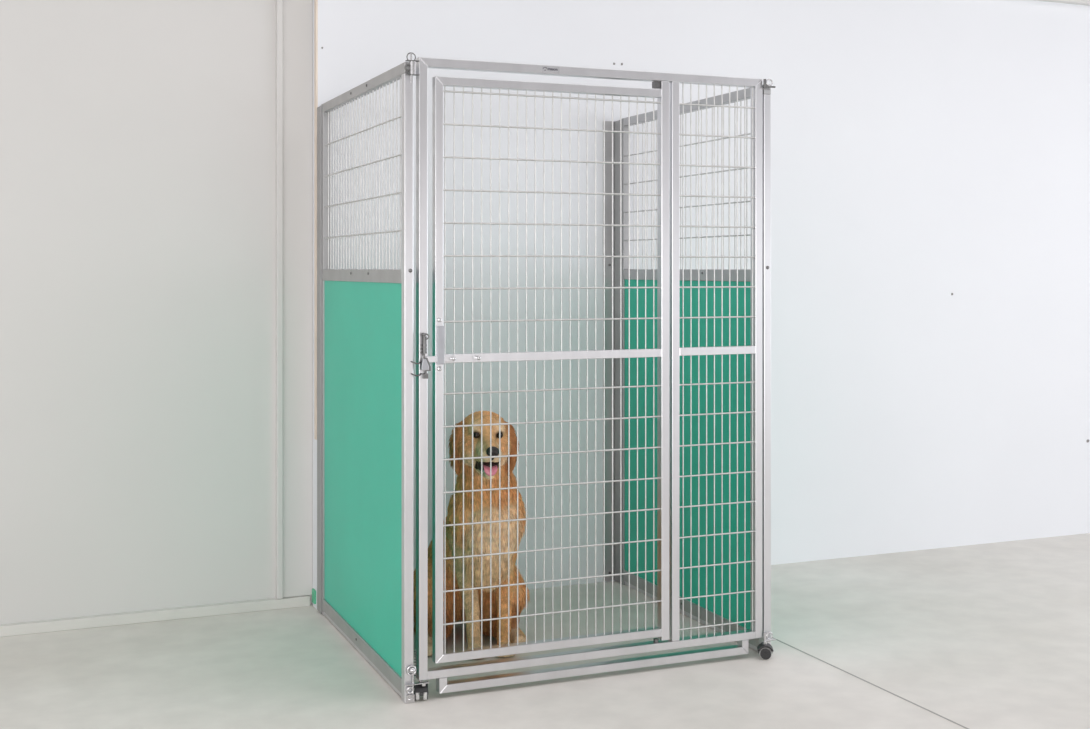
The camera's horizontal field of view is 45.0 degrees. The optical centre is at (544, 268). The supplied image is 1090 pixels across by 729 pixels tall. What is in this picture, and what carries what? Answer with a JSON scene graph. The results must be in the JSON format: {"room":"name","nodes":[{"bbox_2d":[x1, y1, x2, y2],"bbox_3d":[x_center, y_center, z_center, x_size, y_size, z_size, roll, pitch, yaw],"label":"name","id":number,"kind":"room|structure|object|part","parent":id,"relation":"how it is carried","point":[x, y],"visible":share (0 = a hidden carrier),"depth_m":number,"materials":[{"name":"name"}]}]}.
{"room":"dog kennel room","nodes":[
{"label":"dog kennel room","id":0,"kind":"room"},
{"bbox_2d":[0,0,311,623],"bbox_3d":[-3.452,-0.308,3.936,5.500,3.100,0.308,0,0,-22],"label":"wall","id":1,"kind":"structure","parent":0,"point":[137,137],"depth_m":4.63,"materials":[{"name":"white paint"}]},
{"bbox_2d":[0,595,309,636],"bbox_3d":[-3.405,1.224,3.808,5.488,0.036,0.056,0,0,-23],"label":"baseboard","id":2,"kind":"structure","parent":1,"relation":"attached to","point":[22,628],"depth_m":4.63,"materials":[{"name":"white paint"}]},
{"bbox_2d":[275,0,282,598],"bbox_3d":[-0.973,-0.327,4.814,0.022,3.063,0.040,0,0,-22],"label":"trim","id":3,"kind":"structure","parent":1,"relation":"attached to","point":[278,3],"depth_m":4.80,"materials":[{"name":"white paint"}]},
{"bbox_2d":[283,0,312,597],"bbox_3d":[-0.921,-0.327,4.844,0.128,3.063,0.026,0,0,-22],"label":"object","id":4,"kind":"structure","parent":1,"relation":"attached to","point":[297,14],"depth_m":4.83,"materials":[{"name":"white paint"}]},
{"bbox_2d":[0,533,1089,728],"bbox_3d":[1.708,1.292,0.618,12.900,0.100,10.585,0,0,-22],"label":"floor","id":5,"kind":"structure","parent":0,"point":[996,635],"depth_m":4.12,"materials":[{"name":"concrete"}]},
{"bbox_2d":[413,411,530,658],"bbox_3d":[-0.288,0.851,4.421,0.437,0.789,0.786,0,0,-32],"label":"dog","id":6,"kind":"object","parent":5,"relation":"on","point":[485,414],"visible":0.72,"depth_m":4.21},
{"bbox_2d":[317,52,775,702],"bbox_3d":[-0.038,0.313,4.480,1.231,1.858,1.154,0,0,-22],"label":"dog kennel","id":7,"kind":"object","parent":5,"relation":"on","point":[685,354],"visible":1,"depth_m":4.17,"materials":[{"name":"silver metal"}]},
{"bbox_3d":[-0.788,0.326,4.728,0.027,1.832,0.032,0,0,-22],"label":"post","id":8,"kind":"part","parent":7,"relation":"part of","materials":[{"name":"metal"}]},
{"bbox_3d":[-0.591,0.023,4.253,0.027,0.040,0.996,0,0,-22],"label":"rail","id":9,"kind":"part","parent":7,"relation":"part of","materials":[{"name":"metal"}]},
{"bbox_3d":[-0.591,1.203,4.253,0.027,0.042,0.996,0,0,-22],"label":"rail","id":10,"kind":"part","parent":7,"relation":"part of","materials":[{"name":"metal"}]},
{"bbox_3d":[-0.585,-0.574,4.238,0.027,0.032,1.028,0,0,-22],"label":"rail","id":11,"kind":"part","parent":7,"relation":"part of","materials":[{"name":"metal"}]},
{"bbox_3d":[-0.395,0.342,3.778,0.027,1.800,0.032,0,0,-22],"label":"post","id":12,"kind":"part","parent":7,"relation":"part of","materials":[{"name":"metal"}]},
{"bbox_3d":[-0.384,1.230,3.761,0.024,0.024,0.005,0,0,-22],"label":"foot plate","id":13,"kind":"part","parent":7,"relation":"part of","materials":[{"name":"metal"}]},
{"bbox_3d":[-0.355,0.288,3.793,0.026,1.788,0.032,0,0,-22],"label":"post","id":14,"kind":"part","parent":7,"relation":"part of","materials":[{"name":"metal"}]},
{"bbox_3d":[-0.301,0.221,3.790,0.021,0.110,0.008,0,0,-22],"label":"plate","id":15,"kind":"part","parent":7,"relation":"part of","materials":[{"name":"metal"}]},
{"bbox_3d":[0.017,1.126,3.943,0.731,0.024,0.030,0,0,-22],"label":"rail","id":16,"kind":"part","parent":7,"relation":"part of","materials":[{"name":"metal"}]},
{"bbox_3d":[0.017,-0.542,3.943,0.731,0.024,0.030,0,0,-22],"label":"rail","id":17,"kind":"part","parent":7,"relation":"part of","materials":[{"name":"metal"}]},
{"bbox_3d":[0.029,0.261,3.945,0.707,0.025,0.023,0,0,-22],"label":"rail","id":18,"kind":"part","parent":7,"relation":"part of","materials":[{"name":"metal"}]},
{"bbox_3d":[0.161,-0.594,4.007,1.143,0.026,0.032,0,0,-22],"label":"rail","id":19,"kind":"part","parent":7,"relation":"part of","materials":[{"name":"metal"}]},
{"bbox_3d":[0.161,1.170,4.007,1.092,0.024,0.032,0,0,-22],"label":"rail","id":20,"kind":"part","parent":7,"relation":"part of","materials":[{"name":"metal"}]},
{"bbox_3d":[0.314,0.326,5.184,0.027,1.832,0.032,0,0,-22],"label":"post","id":21,"kind":"part","parent":7,"relation":"part of","materials":[{"name":"metal"}]},
{"bbox_3d":[0.401,0.288,4.106,0.026,1.739,0.032,0,0,-22],"label":"post","id":22,"kind":"part","parent":7,"relation":"part of","materials":[{"name":"metal"}]},
{"bbox_3d":[0.511,0.023,4.708,0.027,0.040,0.996,0,0,-22],"label":"rail","id":23,"kind":"part","parent":7,"relation":"part of","materials":[{"name":"metal"}]},
{"bbox_3d":[0.511,1.203,4.708,0.027,0.042,0.996,0,0,-22],"label":"rail","id":24,"kind":"part","parent":7,"relation":"part of","materials":[{"name":"metal"}]},
{"bbox_3d":[0.517,-0.574,4.694,0.027,0.032,1.028,0,0,-22],"label":"rail","id":25,"kind":"part","parent":7,"relation":"part of","materials":[{"name":"metal"}]},
{"bbox_3d":[0.540,0.259,4.161,0.274,0.025,0.028,0,0,-22],"label":"rail","id":26,"kind":"part","parent":7,"relation":"part of","materials":[{"name":"metal"}]},
{"bbox_3d":[0.678,0.288,4.220,0.026,1.788,0.032,0,0,-22],"label":"post","id":27,"kind":"part","parent":7,"relation":"part of","materials":[{"name":"metal"}]},
{"bbox_3d":[0.707,0.342,4.234,0.027,1.800,0.032,0,0,-22],"label":"post","id":28,"kind":"part","parent":7,"relation":"part of","materials":[{"name":"metal"}]},
{"bbox_2d":[773,638,968,728],"bbox_3d":[2.287,1.241,0.870,0.006,0.001,9.608,0,0,-23],"label":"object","id":29,"kind":"structure","parent":5,"relation":"in","point":[773,638],"depth_m":3.91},
{"bbox_2d":[312,0,1089,608],"bbox_3d":[2.337,-0.308,6.293,7.000,3.100,0.378,0,0,-22],"label":"wall","id":30,"kind":"structure","parent":0,"point":[923,152],"depth_m":5.62,"materials":[{"name":"white paint"}]},
{"bbox_2d":[312,588,315,603],"bbox_3d":[-0.846,1.200,4.819,0.007,0.048,0.038,0,0,-22],"label":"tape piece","id":31,"kind":"object","parent":30,"relation":"attached to","point":[313,589],"visible":1,"depth_m":4.81,"materials":[{"name":"green plastic"}]},
{"bbox_2d":[314,0,317,439],"bbox_3d":[-0.834,-0.618,4.793,0.006,2.480,0.027,0,0,-22],"label":"trim","id":32,"kind":"structure","parent":30,"relation":"attached to","point":[315,1],"depth_m":4.79,"materials":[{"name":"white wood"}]},
{"bbox_2d":[1036,0,1089,5],"bbox_3d":[2.878,-1.306,6.293,6.000,0.145,0.035,0,0,-22],"label":"trim","id":33,"kind":"structure","parent":30,"relation":"attached to","point":[1077,2],"depth_m":6.10,"materials":[{"name":"white"}]}
]}

